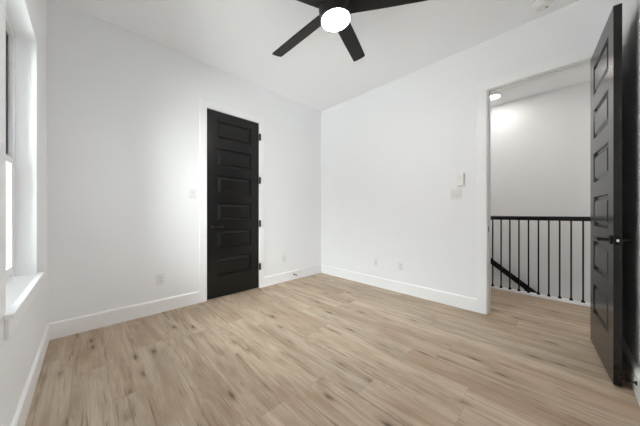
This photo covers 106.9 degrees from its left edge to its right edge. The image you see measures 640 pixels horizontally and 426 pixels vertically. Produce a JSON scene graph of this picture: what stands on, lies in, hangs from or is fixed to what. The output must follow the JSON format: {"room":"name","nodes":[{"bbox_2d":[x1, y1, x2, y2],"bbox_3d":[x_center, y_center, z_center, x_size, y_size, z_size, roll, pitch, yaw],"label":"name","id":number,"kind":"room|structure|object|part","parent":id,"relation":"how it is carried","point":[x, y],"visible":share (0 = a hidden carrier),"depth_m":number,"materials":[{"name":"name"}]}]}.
{"room":"empty bedroom","nodes":[
{"label":"empty bedroom","id":0,"kind":"room"},
{"bbox_2d":[0,0,46,425],"bbox_3d":[-1.186,-0.390,0.714,0.200,2.999,3.602,0,0,-45],"label":"wall","id":1,"kind":"structure","parent":0,"point":[27,18],"depth_m":1.59,"materials":[{"name":"white paint"}]},
{"bbox_2d":[3,14,43,339],"bbox_3d":[-1.699,-0.325,1.267,0.215,1.710,0.980,0,0,-45],"label":"window","id":2,"kind":"structure","parent":1,"relation":"in","point":[21,291],"depth_m":1.51,"materials":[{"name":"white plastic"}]},
{"bbox_3d":[-1.736,-0.733,1.231,0.026,0.835,0.824,0,0,-45],"label":"sash","id":3,"kind":"part","parent":2,"relation":"part of","materials":[{"name":"clear glass"}]},
{"bbox_3d":[-1.718,0.013,1.248,0.006,0.662,0.764,0,0,-45],"label":"pane","id":4,"kind":"part","parent":2,"relation":"part of","materials":[{"name":"clear glass"}]},
{"bbox_3d":[-1.718,0.021,1.248,0.019,0.747,0.824,0,0,-45],"label":"sash","id":5,"kind":"part","parent":2,"relation":"part of","materials":[{"name":"white plastic"}]},
{"bbox_3d":[-1.743,-0.380,1.224,0.093,1.600,0.880,0,0,-45],"label":"frame","id":6,"kind":"part","parent":2,"relation":"part of","materials":[{"name":"white plastic"}]},
{"bbox_3d":[-1.699,0.431,1.267,0.215,0.022,0.980,0,0,-45],"label":"sill","id":7,"kind":"part","parent":2,"relation":"part of","materials":[{"name":"white paint"}]},
{"bbox_2d":[11,324,48,425],"bbox_3d":[-1.147,1.036,0.827,0.015,0.148,3.467,0,0,-45],"label":"baseboard","id":8,"kind":"structure","parent":1,"relation":"attached to","point":[20,417],"depth_m":1.39,"materials":[{"name":"white paint"}]},
{"bbox_2d":[47,0,320,322],"bbox_3d":[-1.292,-0.390,3.222,3.568,2.999,0.120,0,0,-45],"label":"wall","id":9,"kind":"structure","parent":0,"point":[123,105],"depth_m":2.50,"materials":[{"name":"white paint"}]},
{"bbox_2d":[156,273,164,285],"bbox_3d":[-1.781,0.744,2.650,0.080,0.125,0.010,0,0,-45],"label":"wall outlet","id":10,"kind":"object","parent":9,"relation":"attached to","point":[160,278],"visible":1,"depth_m":2.65,"materials":[{"name":"white plastic"}]},
{"bbox_2d":[47,265,320,339],"bbox_3d":[-1.174,1.036,3.244,3.368,0.148,0.015,0,0,-45],"label":"baseboard","id":11,"kind":"structure","parent":9,"relation":"attached to","point":[62,328],"depth_m":2.49,"materials":[{"name":"white paint"}]},
{"bbox_2d":[189,189,195,198],"bbox_3d":[-1.549,-0.228,2.877,0.080,0.120,0.012,0,0,-45],"label":"light switch","id":12,"kind":"object","parent":9,"relation":"attached to","point":[192,192],"visible":1,"depth_m":2.88,"materials":[{"name":"white plastic"}]},
{"bbox_2d":[199,98,264,302],"bbox_3d":[-1.163,-0.156,3.253,0.912,2.532,0.018,0,0,-45],"label":"trim","id":13,"kind":"structure","parent":9,"relation":"attached to","point":[204,104],"depth_m":2.98,"materials":[{"name":"white paint"}]},
{"bbox_2d":[207,108,260,299],"bbox_3d":[-1.152,-0.114,3.256,0.755,2.424,0.097,0,0,-45],"label":"door","id":14,"kind":"structure","parent":9,"relation":"in","point":[233,179],"depth_m":3.22,"materials":[{"name":"black paint"}]},
{"bbox_2d":[282,254,285,261],"bbox_3d":[-0.579,0.732,3.834,0.075,0.120,0.010,0,0,-45],"label":"wall outlet","id":15,"kind":"object","parent":9,"relation":"attached to","point":[284,255],"visible":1,"depth_m":3.83,"materials":[{"name":"white plastic"}]},
{"bbox_2d":[57,0,589,111],"bbox_3d":[1.050,-1.989,2.341,5.700,0.200,4.662,0,0,-45],"label":"ceiling","id":16,"kind":"structure","parent":0,"point":[239,38],"depth_m":2.54,"materials":[{"name":"white paint"}]},
{"bbox_2d":[272,0,427,61],"bbox_3d":[0.074,-1.695,1.910,1.393,0.396,1.453,0,0,43],"label":"ceiling fan","id":17,"kind":"object","parent":16,"relation":"hanging from","point":[334,15],"visible":1,"depth_m":1.88,"materials":[{"name":"black wood"}]},
{"bbox_3d":[-0.204,-1.592,2.162,0.147,0.033,0.642,-7,3,-45],"label":"blade","id":18,"kind":"part","parent":17,"relation":"part of","materials":[{"name":"black wood"}]},
{"bbox_3d":[-0.259,-1.571,1.660,0.639,0.033,0.277,-7,3,-45],"label":"blade","id":19,"kind":"part","parent":17,"relation":"part of","materials":[{"name":"black wood"}]},
{"bbox_2d":[322,9,349,30],"bbox_3d":[0.124,-1.512,1.873,0.220,0.025,0.220,-7,3,-45],"label":"diffuser","id":20,"kind":"object","parent":17,"relation":"attached to","point":[332,19],"depth_m":1.84,"materials":[{"name":"white glass"}]},
{"bbox_3d":[0.295,-1.639,2.264,0.123,0.080,0.640,0,0,24],"label":"blade","id":21,"kind":"part","parent":17,"relation":"part of","materials":[{"name":"black wood"}]},
{"bbox_3d":[0.546,-1.645,1.819,0.639,0.078,0.125,0,0,7],"label":"blade","id":22,"kind":"part","parent":17,"relation":"part of","materials":[{"name":"black wood"}]},
{"bbox_2d":[491,94,500,99],"bbox_3d":[2.834,-1.886,3.863,0.188,0.008,0.188,0,0,-45],"label":"recessed light","id":23,"kind":"object","parent":16,"relation":"in","point":[495,96],"visible":0.7,"depth_m":3.84,"materials":[{"name":"white paint"}]},
{"bbox_2d":[532,0,553,11],"bbox_3d":[2.003,-1.866,2.134,0.144,0.046,0.144,0,0,-45],"label":"smoke detector","id":24,"kind":"object","parent":16,"relation":"attached to","point":[540,5],"visible":1,"depth_m":2.12,"materials":[{"name":"white plastic"}]},
{"bbox_2d":[25,273,639,425],"bbox_3d":[1.050,1.235,2.341,5.700,0.250,4.662,0,0,-45],"label":"floor","id":25,"kind":"structure","parent":0,"point":[320,349],"depth_m":1.69,"materials":[{"name":"brown wood"}]},
{"bbox_2d":[491,216,589,306],"bbox_3d":[2.842,0.677,3.220,0.121,1.385,3.201,0,0,-45],"label":"stair railing","id":26,"kind":"object","parent":25,"relation":"on","point":[544,218],"visible":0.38,"depth_m":3.10,"materials":[{"name":"black metal"}]},
{"bbox_3d":[2.857,0.071,3.199,0.066,0.054,3.150,0,0,-45],"label":"rail","id":27,"kind":"part","parent":26,"relation":"part of","materials":[{"name":"black"}]},
{"bbox_2d":[321,0,619,298],"bbox_3d":[1.580,-0.390,2.933,0.120,2.999,4.562,0,0,-45],"label":"wall","id":28,"kind":"structure","parent":0,"point":[393,153],"depth_m":3.10,"materials":[{"name":"white paint"}]},
{"bbox_2d":[374,258,377,265],"bbox_3d":[0.847,0.741,3.585,0.010,0.117,0.072,0,0,-45],"label":"wall outlet","id":29,"kind":"object","parent":28,"relation":"attached to","point":[375,259],"visible":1,"depth_m":3.58,"materials":[{"name":"white plastic"}]},
{"bbox_2d":[321,265,476,311],"bbox_3d":[0.891,1.036,3.536,0.015,0.148,2.467,0,0,-45],"label":"baseboard","id":30,"kind":"structure","parent":28,"relation":"attached to","point":[464,302],"depth_m":3.21,"materials":[{"name":"white paint"}]},
{"bbox_2d":[398,261,403,270],"bbox_3d":[1.126,0.739,3.302,0.010,0.117,0.080,0,0,-45],"label":"wall outlet","id":31,"kind":"object","parent":28,"relation":"attached to","point":[400,264],"visible":1,"depth_m":3.29,"materials":[{"name":"white plastic"}]},
{"bbox_2d":[451,189,461,198],"bbox_3d":[1.610,-0.223,2.809,0.012,0.117,0.118,0,0,-45],"label":"light switch","id":32,"kind":"object","parent":28,"relation":"attached to","point":[455,193],"visible":1,"depth_m":2.80,"materials":[{"name":"white plastic"}]},
{"bbox_2d":[457,173,464,185],"bbox_3d":[1.641,-0.390,2.767,0.027,0.152,0.076,0,0,-45],"label":"thermostat","id":33,"kind":"object","parent":28,"relation":"attached to","point":[460,176],"visible":1,"depth_m":2.75,"materials":[{"name":"white plastic"}]},
{"bbox_2d":[477,45,596,314],"bbox_3d":[2.139,-0.164,2.365,0.154,2.547,0.952,0,0,-45],"label":"trim","id":34,"kind":"structure","parent":28,"relation":"attached to","point":[587,53],"depth_m":2.60,"materials":[{"name":"white paint"}]},
{"bbox_2d":[590,3,632,386],"bbox_3d":[2.126,-0.114,1.785,0.150,2.424,0.746,0,0,41],"label":"door","id":35,"kind":"structure","parent":28,"relation":"in","point":[606,239],"depth_m":1.65,"materials":[{"name":"black paint"}]},
{"bbox_3d":[1.930,0.175,1.633,0.054,0.026,0.146,0,0,41],"label":"lever","id":36,"kind":"part","parent":35,"relation":"part of","materials":[{"name":"black metal"}]},
{"bbox_3d":[1.914,0.175,1.566,0.009,0.060,0.060,0,0,41],"label":"handle","id":37,"kind":"part","parent":35,"relation":"part of","materials":[{"name":"black metal"}]},
{"bbox_3d":[1.893,0.175,1.508,0.024,0.060,0.003,0,0,41],"label":"latch plate","id":38,"kind":"part","parent":35,"relation":"part of","materials":[{"name":"black"}]},
{"bbox_3d":[2.007,0.175,1.566,0.042,0.026,0.146,0,0,41],"label":"lever","id":39,"kind":"part","parent":35,"relation":"part of","materials":[{"name":"black metal"}]},
{"bbox_2d":[491,81,589,302],"bbox_3d":[3.038,0.910,4.298,0.120,5.599,4.662,0,0,-45],"label":"wall","id":40,"kind":"structure","parent":0,"point":[540,143],"depth_m":3.74,"materials":[{"name":"white paint"}]},
{"bbox_2d":[491,258,536,292],"bbox_3d":[3.315,1.171,3.861,0.100,2.188,2.785,0,0,-45],"label":"stair handrail","id":41,"kind":"object","parent":40,"relation":"attached to","point":[505,271],"visible":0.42,"depth_m":3.92,"materials":[{"name":"black"}]},
{"bbox_2d":[620,0,639,368],"bbox_3d":[1.235,-0.390,0.655,3.568,2.999,0.120,0,0,-45],"label":"wall","id":42,"kind":"structure","parent":0,"point":[630,9],"depth_m":1.65,"materials":[{"name":"white paint"}]},
{"bbox_2d":[618,377,636,385],"bbox_3d":[1.863,1.015,1.436,0.026,0.026,0.069,0,0,-45],"label":"door stop","id":43,"kind":"object","parent":42,"relation":"attached to","point":[620,378],"visible":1,"depth_m":1.43,"materials":[{"name":"black metal"}]},
{"bbox_2d":[622,335,639,405],"bbox_3d":[1.255,1.036,0.774,3.333,0.148,0.022,0,0,-45],"label":"baseboard","id":44,"kind":"structure","parent":42,"relation":"attached to","point":[632,370],"depth_m":1.54,"materials":[{"name":"white paint"}]}
]}

